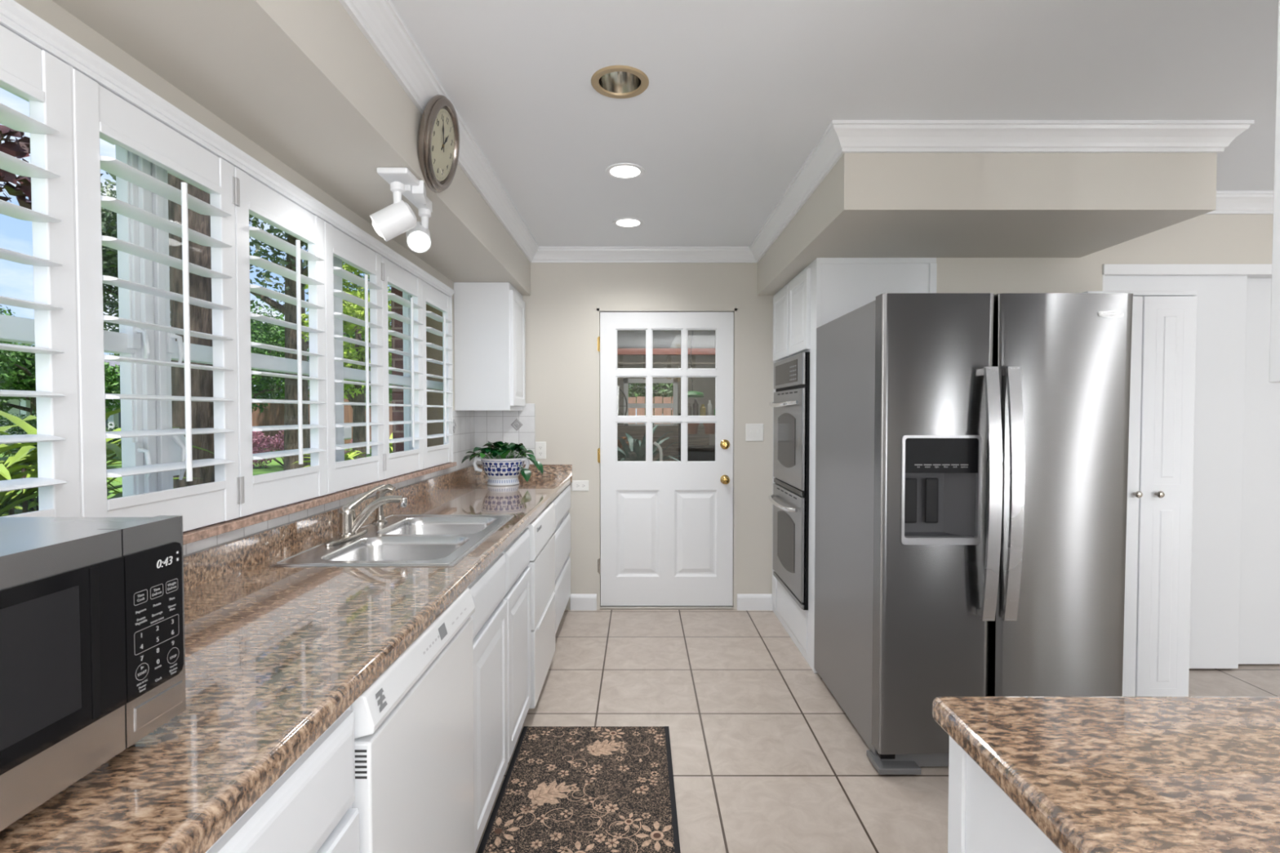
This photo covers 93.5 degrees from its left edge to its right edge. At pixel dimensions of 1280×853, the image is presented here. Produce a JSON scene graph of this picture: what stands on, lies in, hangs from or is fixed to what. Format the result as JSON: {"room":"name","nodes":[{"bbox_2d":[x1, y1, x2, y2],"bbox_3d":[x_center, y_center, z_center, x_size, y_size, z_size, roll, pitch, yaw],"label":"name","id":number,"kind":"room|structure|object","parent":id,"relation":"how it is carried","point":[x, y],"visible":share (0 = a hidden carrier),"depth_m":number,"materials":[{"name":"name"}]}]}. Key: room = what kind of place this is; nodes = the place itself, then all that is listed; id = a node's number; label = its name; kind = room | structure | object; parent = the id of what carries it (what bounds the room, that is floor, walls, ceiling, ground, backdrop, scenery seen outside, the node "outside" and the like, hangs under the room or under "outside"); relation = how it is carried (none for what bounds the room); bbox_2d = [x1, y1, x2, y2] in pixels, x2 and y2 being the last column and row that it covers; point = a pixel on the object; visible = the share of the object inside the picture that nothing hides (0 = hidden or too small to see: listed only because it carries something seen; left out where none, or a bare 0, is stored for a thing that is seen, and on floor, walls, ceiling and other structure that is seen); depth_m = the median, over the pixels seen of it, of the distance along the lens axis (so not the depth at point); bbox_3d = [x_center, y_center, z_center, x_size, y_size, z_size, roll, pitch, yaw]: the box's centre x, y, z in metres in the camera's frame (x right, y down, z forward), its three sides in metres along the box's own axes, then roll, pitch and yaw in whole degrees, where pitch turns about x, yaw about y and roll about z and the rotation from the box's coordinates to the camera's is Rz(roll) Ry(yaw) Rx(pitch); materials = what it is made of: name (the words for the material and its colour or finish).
{"room":"kitchen","nodes":[
{"label":"kitchen","id":0,"kind":"room"},
{"bbox_2d":[13,0,454,444],"bbox_3d":[-1.190,0.111,0.493,0.140,2.435,7.380,0,1,0],"label":"wall","id":1,"kind":"structure","parent":0,"point":[48,11],"depth_m":1.51,"materials":[{"name":"grey paint"}]},
{"bbox_2d":[0,24,80,516],"bbox_3d":[-1.094,-0.209,0.929,0.112,0.942,0.454,0,1,4],"label":"shutter panel","id":2,"kind":"object","parent":1,"relation":"attached to","point":[30,72],"visible":0.77,"depth_m":1.10,"materials":[{"name":"white paint"}]},
{"bbox_2d":[72,68,242,532],"bbox_3d":[-1.094,-0.219,1.389,0.112,0.942,0.460,0,1,4],"label":"shutter panel","id":3,"kind":"object","parent":1,"relation":"attached to","point":[98,112],"visible":0.85,"depth_m":1.33,"materials":[{"name":"white paint"}]},
{"bbox_2d":[0,0,454,516],"bbox_3d":[-1.087,-0.247,1.792,0.055,0.985,3.355,0,1,0],"label":"frame","id":4,"kind":"object","parent":1,"relation":"attached to","point":[14,16],"visible":0.55,"depth_m":1.34,"materials":[{"name":"white paint"}]},
{"bbox_2d":[128,151,413,494],"bbox_3d":[-1.190,-0.233,1.985,0.140,0.977,3.740,0,1,0],"label":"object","id":5,"kind":"structure","parent":1,"relation":"in","point":[148,379],"depth_m":1.47,"materials":[{"name":"white paint"}]},
{"bbox_2d":[0,84,151,497],"bbox_3d":[-1.188,-0.227,1.066,0.087,0.945,0.702,0,1,0],"label":"window","id":6,"kind":"structure","parent":5,"relation":"attached to","point":[124,343],"depth_m":1.41,"materials":[{"name":"white paint"}]},
{"bbox_2d":[165,170,309,479],"bbox_3d":[-1.188,-0.246,1.875,0.087,0.945,0.780,0,1,0],"label":"window","id":7,"kind":"structure","parent":5,"relation":"attached to","point":[199,353],"depth_m":1.62,"materials":[{"name":"white paint"}]},
{"bbox_2d":[342,260,410,450],"bbox_3d":[-1.210,-0.267,2.767,0.044,0.945,0.705,0,1,0],"label":"window","id":8,"kind":"structure","parent":5,"relation":"attached to","point":[351,374],"depth_m":3.11,"materials":[{"name":"white paint"}]},
{"bbox_2d":[426,303,443,390],"bbox_3d":[-1.210,-0.284,3.507,0.044,0.945,0.695,0,1,0],"label":"window","id":9,"kind":"structure","parent":5,"relation":"attached to","point":[431,384],"depth_m":3.52,"materials":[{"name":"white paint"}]},
{"bbox_2d":[234,166,327,517],"bbox_3d":[-1.094,-0.230,1.846,0.112,0.942,0.455,0,1,4],"label":"shutter panel","id":10,"kind":"object","parent":1,"relation":"attached to","point":[265,491],"visible":0.98,"depth_m":1.82,"materials":[{"name":"white paint"}]},
{"bbox_2d":[182,462,456,545],"bbox_3d":[-1.093,0.257,1.817,0.054,0.022,3.380,0,1,0],"label":"window sill","id":11,"kind":"structure","parent":1,"relation":"attached to","point":[204,532],"depth_m":1.84,"materials":[{"name":"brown stone"}]},
{"bbox_2d":[182,410,475,555],"bbox_3d":[-1.116,0.159,0.434,0.008,0.362,7.260,0,1,0],"label":"tiled wall","id":12,"kind":"structure","parent":1,"relation":"attached to","point":[464,438],"depth_m":2.30,"materials":[{"name":"white tile"}]},
{"bbox_2d":[183,465,475,591],"bbox_3d":[-1.109,0.378,1.439,0.019,0.122,5.259,0,1,0],"label":"backsplash","id":13,"kind":"structure","parent":1,"relation":"attached to","point":[205,566],"depth_m":1.83,"materials":[{"name":"brown stone"}]},
{"bbox_2d":[324,221,386,493],"bbox_3d":[-1.094,-0.241,2.306,0.112,0.942,0.460,0,1,4],"label":"shutter panel","id":14,"kind":"object","parent":1,"relation":"attached to","point":[345,474],"visible":0.92,"depth_m":2.29,"materials":[{"name":"white paint"}]},
{"bbox_2d":[382,256,424,479],"bbox_3d":[-1.094,-0.251,2.766,0.112,0.942,0.459,0,1,4],"label":"shutter panel","id":15,"kind":"object","parent":1,"relation":"attached to","point":[400,463],"visible":0.92,"depth_m":2.76,"materials":[{"name":"white paint"}]},
{"bbox_2d":[422,280,453,469],"bbox_3d":[-1.094,-0.262,3.225,0.112,0.942,0.454,0,1,4],"label":"shutter panel","id":16,"kind":"object","parent":1,"relation":"attached to","point":[434,455],"visible":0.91,"depth_m":3.22,"materials":[{"name":"white paint"}]},
{"bbox_2d":[453,282,525,410],"bbox_3d":[-0.942,-0.487,3.839,0.354,0.772,0.419,0,1,0],"label":"upper cabinet","id":17,"kind":"object","parent":1,"relation":"attached to","point":[490,362],"visible":1,"depth_m":3.63,"materials":[{"name":"white paint"}]},
{"bbox_2d":[51,0,530,295],"bbox_3d":[-0.926,-0.950,0.408,0.387,0.310,7.260,0,1,0],"label":"soffit","id":18,"kind":"structure","parent":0,"point":[300,80],"depth_m":1.54,"materials":[{"name":"grey paint"}]},
{"bbox_2d":[369,167,432,253],"bbox_3d":[-0.807,-0.723,2.104,0.154,0.222,0.360,0,1,0],"label":"track light","id":19,"kind":"object","parent":18,"relation":"attached to","point":[397,218],"visible":1,"depth_m":1.97,"materials":[{"name":"white paint"}]},
{"bbox_2d":[418,94,459,192],"bbox_3d":[-0.696,-0.983,2.102,0.094,0.309,0.313,0,1,4],"label":"wall clock","id":20,"kind":"object","parent":18,"relation":"attached to","point":[439,131],"visible":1,"depth_m":2.07,"materials":[{"name":"grey metal"}]},
{"bbox_2d":[391,286,404,453],"bbox_3d":[-1.700,-0.032,6.941,0.200,3.020,5.120,0,1,0],"label":"brick wall","id":21,"kind":"structure","parent":0,"point":[397,326],"depth_m":4.37,"materials":[{"name":"brown brick"}]},
{"bbox_2d":[426,304,443,447],"bbox_3d":[-1.430,0.025,4.522,0.340,3.020,0.160,0,1,0],"label":"wall","id":22,"kind":"structure","parent":0,"point":[433,398],"depth_m":4.43,"materials":[{"name":"brown brick"}]},
{"bbox_2d":[522,262,773,609],"bbox_3d":[0.240,0.027,4.122,2.720,2.435,0.120,0,1,0],"label":"wall","id":23,"kind":"structure","parent":0,"point":[562,305],"depth_m":4.05,"materials":[{"name":"grey paint"}]},
{"bbox_2d":[474,403,535,464],"bbox_3d":[-0.908,0.051,4.058,0.407,0.410,0.008,0,1,0],"label":"tiled wall","id":24,"kind":"structure","parent":23,"relation":"attached to","point":[491,426],"depth_m":4.05,"materials":[{"name":"white tile"}]},
{"bbox_2d":[511,418,523,431],"bbox_3d":[-0.826,-0.012,4.049,0.084,0.084,0.007,0,1,0],"label":"tile","id":25,"kind":"object","parent":24,"relation":"attached to","point":[517,424],"depth_m":4.05,"materials":[{"name":"grey tile"}]},
{"bbox_2d":[475,464,572,482],"bbox_3d":[-0.777,0.317,4.059,0.645,0.122,0.018,0,1,0],"label":"backsplash","id":26,"kind":"structure","parent":23,"relation":"attached to","point":[548,470],"depth_m":4.05,"materials":[{"name":"brown stone"}]},
{"bbox_2d":[535,441,546,458],"bbox_3d":[-0.668,0.161,4.061,0.072,0.116,0.007,0,1,0],"label":"wall outlet","id":27,"kind":"object","parent":23,"relation":"attached to","point":[540,446],"visible":0.98,"depth_m":4.06,"materials":[{"name":"white plastic"}]},
{"bbox_2d":[571,480,588,491],"bbox_3d":[-0.402,0.401,4.066,0.116,0.072,0.007,0,1,0],"label":"wall outlet","id":28,"kind":"object","parent":23,"relation":"attached to","point":[576,486],"visible":1,"depth_m":4.06,"materials":[{"name":"white plastic"}]},
{"bbox_2d":[569,594,596,610],"bbox_3d":[-0.381,1.191,4.081,0.178,0.108,0.016,0,1,0],"label":"baseboard","id":29,"kind":"structure","parent":23,"relation":"attached to","point":[577,602],"depth_m":4.07,"materials":[{"name":"white paint"}]},
{"bbox_2d":[596,308,737,609],"bbox_3d":[0.184,0.224,4.126,0.944,2.040,0.121,0,1,0],"label":"door frame","id":30,"kind":"structure","parent":23,"relation":"in","point":[598,310],"depth_m":4.06,"materials":[{"name":"grey paint"}]},
{"bbox_2d":[597,311,733,605],"bbox_3d":[0.175,0.225,4.068,0.918,1.996,0.108,0,1,0],"label":"back door","id":31,"kind":"structure","parent":30,"relation":"attached to","point":[667,526],"depth_m":4.08,"materials":[{"name":"white paint"}]},
{"bbox_2d":[600,604,733,609],"bbox_3d":[0.184,1.235,4.148,0.908,0.018,0.124,0,1,0],"label":"threshold","id":32,"kind":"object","parent":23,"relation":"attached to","point":[602,607],"depth_m":4.09,"materials":[{"name":"silver metal"}]},
{"bbox_2d":[737,594,772,610],"bbox_3d":[0.781,1.191,4.081,0.238,0.108,0.016,0,1,0],"label":"baseboard","id":33,"kind":"structure","parent":23,"relation":"attached to","point":[744,602],"depth_m":4.07,"materials":[{"name":"white paint"}]},
{"bbox_2d":[746,423,763,441],"bbox_3d":[0.776,0.041,4.053,0.118,0.118,0.018,0,1,0],"label":"light switch","id":34,"kind":"object","parent":23,"relation":"attached to","point":[754,432],"visible":1,"depth_m":4.06,"materials":[{"name":"white plastic"}]},
{"bbox_2d":[617,330,715,458],"bbox_3d":[0.930,-0.147,8.059,4.140,2.600,0.120,0,1,0],"label":"wall","id":35,"kind":"structure","parent":0,"point":[625,339],"depth_m":7.98,"materials":[{"name":"grey paint"}]},
{"bbox_2d":[623,378,677,426],"bbox_3d":[0.147,-0.306,8.002,0.715,0.660,0.074,0,1,0],"label":"window","id":36,"kind":"structure","parent":35,"relation":"in","point":[626,381],"depth_m":7.97,"materials":[{"name":"white paint"}]},
{"bbox_2d":[617,426,709,461],"bbox_3d":[-0.090,0.347,7.963,2.020,0.715,0.025,0,1,0],"label":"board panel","id":37,"kind":"object","parent":35,"relation":"attached to","point":[673,451],"visible":0.14,"depth_m":7.95,"materials":[{"name":"wood"}]},
{"bbox_2d":[390,0,1278,246],"bbox_3d":[1.730,-1.165,0.413,5.940,0.120,7.480,0,1,0],"label":"ceiling","id":38,"kind":"structure","parent":0,"point":[739,95],"depth_m":1.97,"materials":[{"name":"white paint"}]},
{"bbox_2d":[591,65,648,98],"bbox_3d":[-0.065,-1.181,1.993,0.192,0.093,0.192,0,1,0],"label":"recessed light","id":39,"kind":"object","parent":38,"relation":"in","point":[617,82],"visible":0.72,"depth_m":2.04,"materials":[{"name":"beige"}]},
{"bbox_2d":[604,163,644,179],"bbox_3d":[-0.066,-1.156,2.731,0.180,0.005,0.180,0,1,0],"label":"recessed light","id":40,"kind":"object","parent":38,"relation":"in","point":[619,171],"visible":1,"depth_m":2.72,"materials":[{"name":"white paint"}]},
{"bbox_2d":[612,217,644,227],"bbox_3d":[-0.066,-1.173,3.469,0.180,0.005,0.180,0,1,0],"label":"recessed light","id":41,"kind":"object","parent":38,"relation":"in","point":[628,222],"visible":1,"depth_m":3.46,"materials":[{"name":"white paint"}]},
{"bbox_2d":[1269,0,1279,382],"bbox_3d":[1.627,-0.587,0.732,1.345,1.049,0.371,0,1,0],"label":"upper cabinet","id":42,"kind":"object","parent":38,"relation":"hanging from","point":[1274,359],"visible":1,"depth_m":0.90,"materials":[{"name":"white paint"}]},
{"bbox_2d":[475,609,1279,852],"bbox_3d":[1.740,1.378,0.522,5.720,0.100,7.380,0,1,0],"label":"floor","id":43,"kind":"structure","parent":0,"point":[766,758],"depth_m":2.62,"materials":[{"name":"beige tile"}]},
{"bbox_2d":[204,705,359,852],"bbox_3d":[-0.776,0.894,0.547,0.628,0.867,0.933,0,1,0],"label":"base cabinet","id":44,"kind":"object","parent":43,"relation":"on","point":[308,809],"visible":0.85,"depth_m":0.85,"materials":[{"name":"white paint"}]},
{"bbox_2d":[0,476,570,852],"bbox_3d":[-0.781,0.419,1.430,0.638,0.040,5.240,0,1,0],"label":"countertop","id":45,"kind":"structure","parent":44,"relation":"on","point":[274,655],"depth_m":0.98,"materials":[{"name":"brown stone"}]},
{"bbox_2d":[0,515,186,831],"bbox_3d":[-0.826,0.273,0.567,0.407,0.291,0.521,0,1,0],"label":"microwave","id":46,"kind":"object","parent":45,"relation":"on","point":[92,647],"visible":1,"depth_m":0.68,"materials":[{"name":"silver metal"}]},
{"bbox_2d":[324,484,407,546],"bbox_3d":[-0.958,0.291,2.036,0.230,0.176,0.241,1,2,27],"label":"faucet","id":47,"kind":"object","parent":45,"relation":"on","point":[349,525],"visible":1,"depth_m":2.05,"materials":[{"name":"silver metal"}]},
{"bbox_2d":[267,515,514,566],"bbox_3d":[-0.785,0.470,2.107,0.526,0.185,0.836,0,1,0],"label":"sink","id":48,"kind":"object","parent":45,"relation":"in","point":[404,540],"visible":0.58,"depth_m":2.07,"materials":[{"name":"silver metal"}]},
{"bbox_2d":[371,483,395,524],"bbox_3d":[-0.994,0.298,2.338,0.089,0.152,0.058,0,1,0],"label":"sprayer","id":49,"kind":"object","parent":48,"relation":"on","point":[380,517],"visible":0.9,"depth_m":2.33,"materials":[{"name":"silver metal"}]},
{"bbox_2d":[461,440,542,485],"bbox_3d":[-0.834,0.216,3.598,0.414,0.262,0.396,-1,2,-37],"label":"potted plant","id":50,"kind":"object","parent":45,"relation":"on","point":[501,469],"visible":1,"depth_m":3.55,"materials":[{"name":"white ceramic"}]},
{"bbox_2d":[351,587,475,852],"bbox_3d":[-0.768,0.876,1.330,0.644,0.866,0.626,0,1,0],"label":"dishwasher","id":51,"kind":"object","parent":43,"relation":"on","point":[414,724],"visible":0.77,"depth_m":1.26,"materials":[{"name":"white metal"}]},
{"bbox_2d":[422,608,466,654],"bbox_3d":[-0.451,0.473,1.411,0.002,0.009,0.305,0,1,0],"label":"print","id":52,"kind":"object","parent":51,"relation":"attached to","point":[447,627],"depth_m":1.39,"materials":[{"name":"grey plastic"}]},
{"bbox_2d":[466,527,531,852],"bbox_3d":[-0.776,0.858,2.112,0.628,0.867,0.927,0,1,0],"label":"base cabinet","id":53,"kind":"object","parent":43,"relation":"on","point":[500,594],"visible":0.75,"depth_m":1.98,"materials":[{"name":"white paint"}]},
{"bbox_2d":[526,502,555,708],"bbox_3d":[-0.766,0.840,2.898,0.648,0.866,0.635,0,1,0],"label":"base cabinet","id":54,"kind":"object","parent":43,"relation":"on","point":[542,528],"visible":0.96,"depth_m":2.76,"materials":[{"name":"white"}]},
{"bbox_2d":[551,484,570,634],"bbox_3d":[-0.776,0.822,3.650,0.628,0.867,0.859,0,1,0],"label":"base cabinet","id":55,"kind":"object","parent":43,"relation":"on","point":[562,502],"visible":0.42,"depth_m":3.62,"materials":[{"name":"white paint"}]},
{"bbox_2d":[476,726,680,852],"bbox_3d":[-0.184,1.288,2.068,0.616,0.008,0.975,0,1,0],"label":"rug","id":56,"kind":"object","parent":43,"relation":"on","point":[564,789],"visible":1,"depth_m":2.09,"materials":[{"name":"brown fabric"}]},
{"bbox_2d":[772,257,937,672],"bbox_3d":[1.193,0.195,3.567,0.626,2.124,0.995,0,1,0],"label":"tall cabinet","id":57,"kind":"object","parent":43,"relation":"on","point":[827,290],"visible":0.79,"depth_m":3.10,"materials":[{"name":"white paint"}]},
{"bbox_2d":[768,351,809,609],"bbox_3d":[0.999,0.285,3.540,0.402,1.375,0.685,0,1,0],"label":"double wall oven","id":58,"kind":"object","parent":57,"relation":"in","point":[789,499],"visible":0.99,"depth_m":3.38,"materials":[{"name":"silver metal"}]},
{"bbox_2d":[790,364,795,380],"bbox_3d":[0.861,-0.300,3.372,0.002,0.080,0.137,0,1,0],"label":"print","id":59,"kind":"object","parent":58,"relation":"attached to","point":[793,367],"depth_m":3.37,"materials":[{"name":"grey"}]},
{"bbox_2d":[813,293,1133,774],"bbox_3d":[1.325,0.396,2.586,0.903,1.768,0.968,0,1,0],"label":"refrigerator","id":60,"kind":"object","parent":43,"relation":"on","point":[971,449],"visible":0.93,"depth_m":2.18,"materials":[{"name":"grey metal"}]},
{"bbox_2d":[914,464,968,467],"bbox_3d":[1.089,0.143,2.170,0.193,0.014,0.001,0,1,0],"label":"print","id":61,"kind":"object","parent":60,"relation":"attached to","point":[915,465],"depth_m":2.17,"materials":[{"name":"grey"}]},
{"bbox_2d":[947,735,1062,852],"bbox_3d":[1.375,0.906,0.033,1.810,0.867,1.783,0,1,0],"label":"base cabinet","id":62,"kind":"object","parent":43,"relation":"on","point":[983,819],"visible":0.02,"depth_m":0.83,"materials":[{"name":"white paint"}]},
{"bbox_2d":[932,696,1279,852],"bbox_3d":[1.373,0.452,0.018,1.854,0.040,1.815,0,1,0],"label":"countertop","id":63,"kind":"structure","parent":62,"relation":"on","point":[1093,774],"depth_m":0.74,"materials":[{"name":"brown stone"}]},
{"bbox_2d":[1082,291,1197,696],"bbox_3d":[2.124,0.349,2.791,0.464,1.853,0.539,0,1,0],"label":"pantry cabinet","id":64,"kind":"object","parent":43,"relation":"on","point":[1157,633],"visible":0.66,"depth_m":2.55,"materials":[{"name":"white paint"}]},
{"bbox_2d":[757,152,1217,295],"bbox_3d":[1.512,-1.014,3.182,1.441,0.310,1.710,0,1,0],"label":"soffit","id":65,"kind":"structure","parent":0,"point":[868,205],"depth_m":2.33,"materials":[{"name":"grey paint"}]},
{"bbox_2d":[338,0,1273,262],"bbox_3d":[1.933,-1.059,0.406,5.333,0.092,7.260,0,1,0],"label":"crown molding","id":66,"kind":"structure","parent":65,"relation":"attached to","point":[379,21],"depth_m":2.30,"materials":[{"name":"white paint"}]},
{"bbox_2d":[936,214,1273,294],"bbox_3d":[3.050,0.050,3.132,3.100,2.435,0.120,0,1,0],"label":"wall","id":67,"kind":"structure","parent":0,"point":[1202,239],"depth_m":3.05,"materials":[{"name":"grey paint"}]},
{"bbox_2d":[1104,275,1247,668],"bbox_3d":[2.728,0.239,3.112,0.753,2.033,0.032,0,1,0],"label":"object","id":68,"kind":"structure","parent":67,"relation":"in","point":[1221,300],"depth_m":3.09,"materials":[{"name":"white paint"}]},
{"bbox_2d":[1102,264,1271,291],"bbox_3d":[3.254,0.222,3.130,1.812,2.090,0.132,0,1,0],"label":"trim","id":69,"kind":"structure","parent":67,"relation":"attached to","point":[1251,271],"depth_m":3.04,"materials":[{"name":"white paint"}]},
{"bbox_2d":[1238,278,1279,663],"bbox_3d":[3.460,0.238,3.167,0.880,2.033,0.032,0,1,0],"label":"door","id":70,"kind":"structure","parent":67,"relation":"in","point":[1259,640],"depth_m":3.15,"materials":[{"name":"white paint"}]},
{"bbox_3d":[0.930,-1.453,6.118,4.340,0.100,3.940,0,1,0],"label":"ceiling","id":71,"kind":"structure","parent":0,"visible":0},
{"bbox_2d":[687,330,704,397],"bbox_3d":[0.520,-0.842,5.882,0.230,1.110,0.230,0,1,0],"label":"work lamp","id":72,"kind":"object","parent":71,"relation":"hanging from","point":[692,393],"visible":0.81,"depth_m":5.82,"materials":[{"name":"green metal"}]},
{"bbox_3d":[0.930,1.267,6.181,4.340,0.100,3.940,0,1,0],"label":"floor","id":73,"kind":"structure","parent":0,"visible":0},
{"bbox_2d":[617,422,680,461],"bbox_3d":[-0.083,0.591,5.183,0.985,1.297,1.102,0,1,0],"label":"plant","id":74,"kind":"object","parent":73,"relation":"on","point":[637,452],"visible":0.16,"depth_m":5.03,"materials":[{"name":"green plant"}]},
{"bbox_2d":[678,413,715,461],"bbox_3d":[0.960,0.545,6.039,1.120,1.350,0.490,0,1,0],"label":"storage shelf","id":75,"kind":"object","parent":73,"relation":"on","point":[695,452],"visible":0.02,"depth_m":6.06,"materials":[{"name":"black paint"}]},
{"bbox_2d":[687,422,698,434],"bbox_3d":[0.500,0.019,5.722,0.132,0.105,0.132,0,1,0],"label":"clay pot","id":76,"kind":"object","parent":75,"relation":"hanging from","point":[692,428],"visible":0.88,"depth_m":5.67,"materials":[{"name":"brown ceramic"}]},
{"bbox_2d":[693,399,697,415],"bbox_3d":[0.550,-0.183,5.897,0.052,0.169,0.052,0,1,0],"label":"bottle","id":77,"kind":"object","parent":75,"relation":"on","point":[695,404],"visible":0.73,"depth_m":5.88,"materials":[{"name":"grey"}]},
{"bbox_2d":[702,422,715,434],"bbox_3d":[0.670,0.019,5.722,0.132,0.105,0.132,0,1,0],"label":"clay pot","id":78,"kind":"object","parent":75,"relation":"hanging from","point":[709,428],"visible":0.89,"depth_m":5.68,"materials":[{"name":"brown ceramic"}]},
{"bbox_2d":[707,400,712,415],"bbox_3d":[0.690,-0.178,5.897,0.048,0.159,0.048,0,1,0],"label":"bottle","id":79,"kind":"object","parent":75,"relation":"on","point":[709,405],"visible":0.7,"depth_m":5.88,"materials":[{"name":"grey plastic"}]},
{"bbox_3d":[-1.190,-0.103,6.149,0.100,2.600,3.940,0,1,0],"label":"wall","id":80,"kind":"structure","parent":0,"visible":0},
{"bbox_2d":[617,348,715,379],"bbox_3d":[0.550,-0.670,6.446,3.300,0.320,0.120,0,1,0],"label":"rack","id":81,"kind":"object","parent":80,"relation":"attached to","point":[620,352],"visible":0.22,"depth_m":6.38,"materials":[{"name":"brown"}]},
{"label":"outside","id":82,"kind":"structure","parent":0,"visible":0},
{"bbox_2d":[0,448,371,498],"bbox_3d":[-25.000,0.992,30.031,90.000,0.100,80.000,0,1,0],"label":"ground","id":83,"kind":"structure","parent":82,"point":[273,466],"depth_m":18.00,"materials":[{"name":"green plant"}]},
{"bbox_2d":[0,124,31,209],"bbox_3d":[-5.819,-0.501,5.192,2.273,4.079,1.095,0,1,0],"label":"ornamental tree","id":84,"kind":"object","parent":83,"relation":"on","point":[20,148],"visible":0.44,"depth_m":5.14,"materials":[{"name":"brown plant"}]},
{"bbox_2d":[0,305,35,346],"bbox_3d":[-40.040,-3.484,35.932,5.784,8.574,7.012,0,1,0],"label":"tree","id":85,"kind":"object","parent":83,"relation":"on","point":[4,311],"visible":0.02,"depth_m":36.46,"materials":[{"name":"green plant"}]},
{"bbox_2d":[0,340,120,422],"bbox_3d":[-20.223,-1.063,20.409,5.465,4.459,5.588,0,1,0],"label":"tree","id":86,"kind":"object","parent":83,"relation":"on","point":[17,369],"visible":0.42,"depth_m":19.90,"materials":[{"name":"green plant"}]},
{"bbox_2d":[0,408,121,459],"bbox_3d":[-17.720,0.351,17.563,4.844,1.776,2.141,0,1,0],"label":"hedge","id":87,"kind":"object","parent":83,"relation":"on","point":[18,430],"visible":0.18,"depth_m":17.32,"materials":[{"name":"green plant"}]},
{"bbox_2d":[0,408,213,516],"bbox_3d":[-2.561,0.746,2.506,1.256,1.674,1.273,0,1,0],"label":"leafy plant","id":88,"kind":"object","parent":83,"relation":"on","point":[10,468],"visible":0.21,"depth_m":2.43,"materials":[{"name":"green plant"}]},
{"bbox_2d":[0,360,260,447],"bbox_3d":[-27.440,-1.123,28.482,15.120,4.200,8.200,0,1,0],"label":"house","id":89,"kind":"structure","parent":83,"relation":"on","point":[115,419],"depth_m":25.95,"materials":[{"name":"white"}]},
{"bbox_2d":[100,172,170,332],"bbox_3d":[-12.944,-2.403,15.421,3.602,7.368,3.975,0,1,0],"label":"tree","id":90,"kind":"object","parent":83,"relation":"on","point":[108,218],"visible":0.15,"depth_m":14.50,"materials":[{"name":"green plant"}]},
{"bbox_2d":[167,173,214,488],"bbox_3d":[-3.529,-2.881,5.061,5.522,8.814,6.170,0,1,0],"label":"oak tree","id":91,"kind":"object","parent":83,"relation":"on","point":[200,287],"visible":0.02,"depth_m":4.90,"materials":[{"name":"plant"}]},
{"bbox_2d":[108,173,369,470],"bbox_3d":[-7.480,-3.707,14.309,6.499,10.029,6.564,0,1,-6],"label":"shade tree","id":92,"kind":"object","parent":83,"relation":"on","point":[291,411],"visible":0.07,"depth_m":13.96,"materials":[{"name":"green plant"}]},
{"bbox_2d":[250,321,308,399],"bbox_3d":[-27.751,-3.683,44.240,6.770,8.593,5.562,-1,2,-30],"label":"tree","id":93,"kind":"object","parent":83,"relation":"on","point":[274,393],"visible":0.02,"depth_m":43.76,"materials":[{"name":"green plant"}]},
{"bbox_2d":[250,297,309,414],"bbox_3d":[-16.043,-2.116,24.456,6.198,6.379,4.890,-1,2,-42],"label":"tree","id":94,"kind":"object","parent":83,"relation":"on","point":[267,331],"visible":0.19,"depth_m":24.46,"materials":[{"name":"green plant"}]},
{"bbox_2d":[252,430,371,468],"bbox_3d":[-10.297,0.686,18.031,4.266,1.417,1.718,0,1,4],"label":"flowering shrub","id":95,"kind":"object","parent":83,"relation":"on","point":[255,447],"visible":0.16,"depth_m":17.72,"materials":[{"name":"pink plant"}]},
{"bbox_2d":[251,399,392,448],"bbox_3d":[-13.750,-0.128,27.630,11.500,2.250,0.050,0,1,0],"label":"wooden fence","id":96,"kind":"object","parent":83,"relation":"on","point":[273,415],"visible":0.02,"depth_m":27.60,"materials":[{"name":"brown wood"}]},
{"bbox_2d":[293,450,371,467],"bbox_3d":[-2.633,0.861,5.245,0.835,1.318,0.872,0,1,0],"label":"leafy plant","id":97,"kind":"object","parent":83,"relation":"on","point":[348,455],"visible":0.05,"depth_m":5.11,"materials":[{"name":"green plant"}]},
{"bbox_2d":[301,261,391,458],"bbox_3d":[-5.573,-1.079,11.654,1.954,4.897,1.715,1,2,41],"label":"tree","id":98,"kind":"object","parent":83,"relation":"on","point":[356,353],"visible":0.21,"depth_m":11.57,"materials":[{"name":"green plant"}]},
{"bbox_2d":[344,426,351,439],"bbox_3d":[-3.970,0.725,7.969,0.200,1.460,0.300,0,1,0],"label":"mailbox","id":99,"kind":"object","parent":83,"relation":"on","point":[348,430],"visible":0.13,"depth_m":7.99,"materials":[{"name":"white"}]},
{"bbox_2d":[342,281,391,413],"bbox_3d":[-10.302,-2.260,23.378,4.512,6.719,4.916,-1,1,-23],"label":"tree","id":100,"kind":"object","parent":83,"relation":"on","point":[346,335],"visible":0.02,"depth_m":22.44,"materials":[{"name":"green plant"}]},
{"bbox_2d":[628,382,673,423],"bbox_3d":[0.304,-0.155,11.085,3.318,3.096,1.778,0,1,4],"label":"hedge","id":101,"kind":"object","parent":83,"relation":"on","point":[637,389],"visible":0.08,"depth_m":10.50,"materials":[{"name":"green plant"}]},
{"bbox_2d":[628,396,673,423],"bbox_3d":[0.092,0.447,10.226,2.385,1.910,0.025,0,1,0],"label":"wooden fence","id":102,"kind":"object","parent":83,"relation":"on","point":[632,411],"visible":0.11,"depth_m":10.20,"materials":[{"name":"red wood"}]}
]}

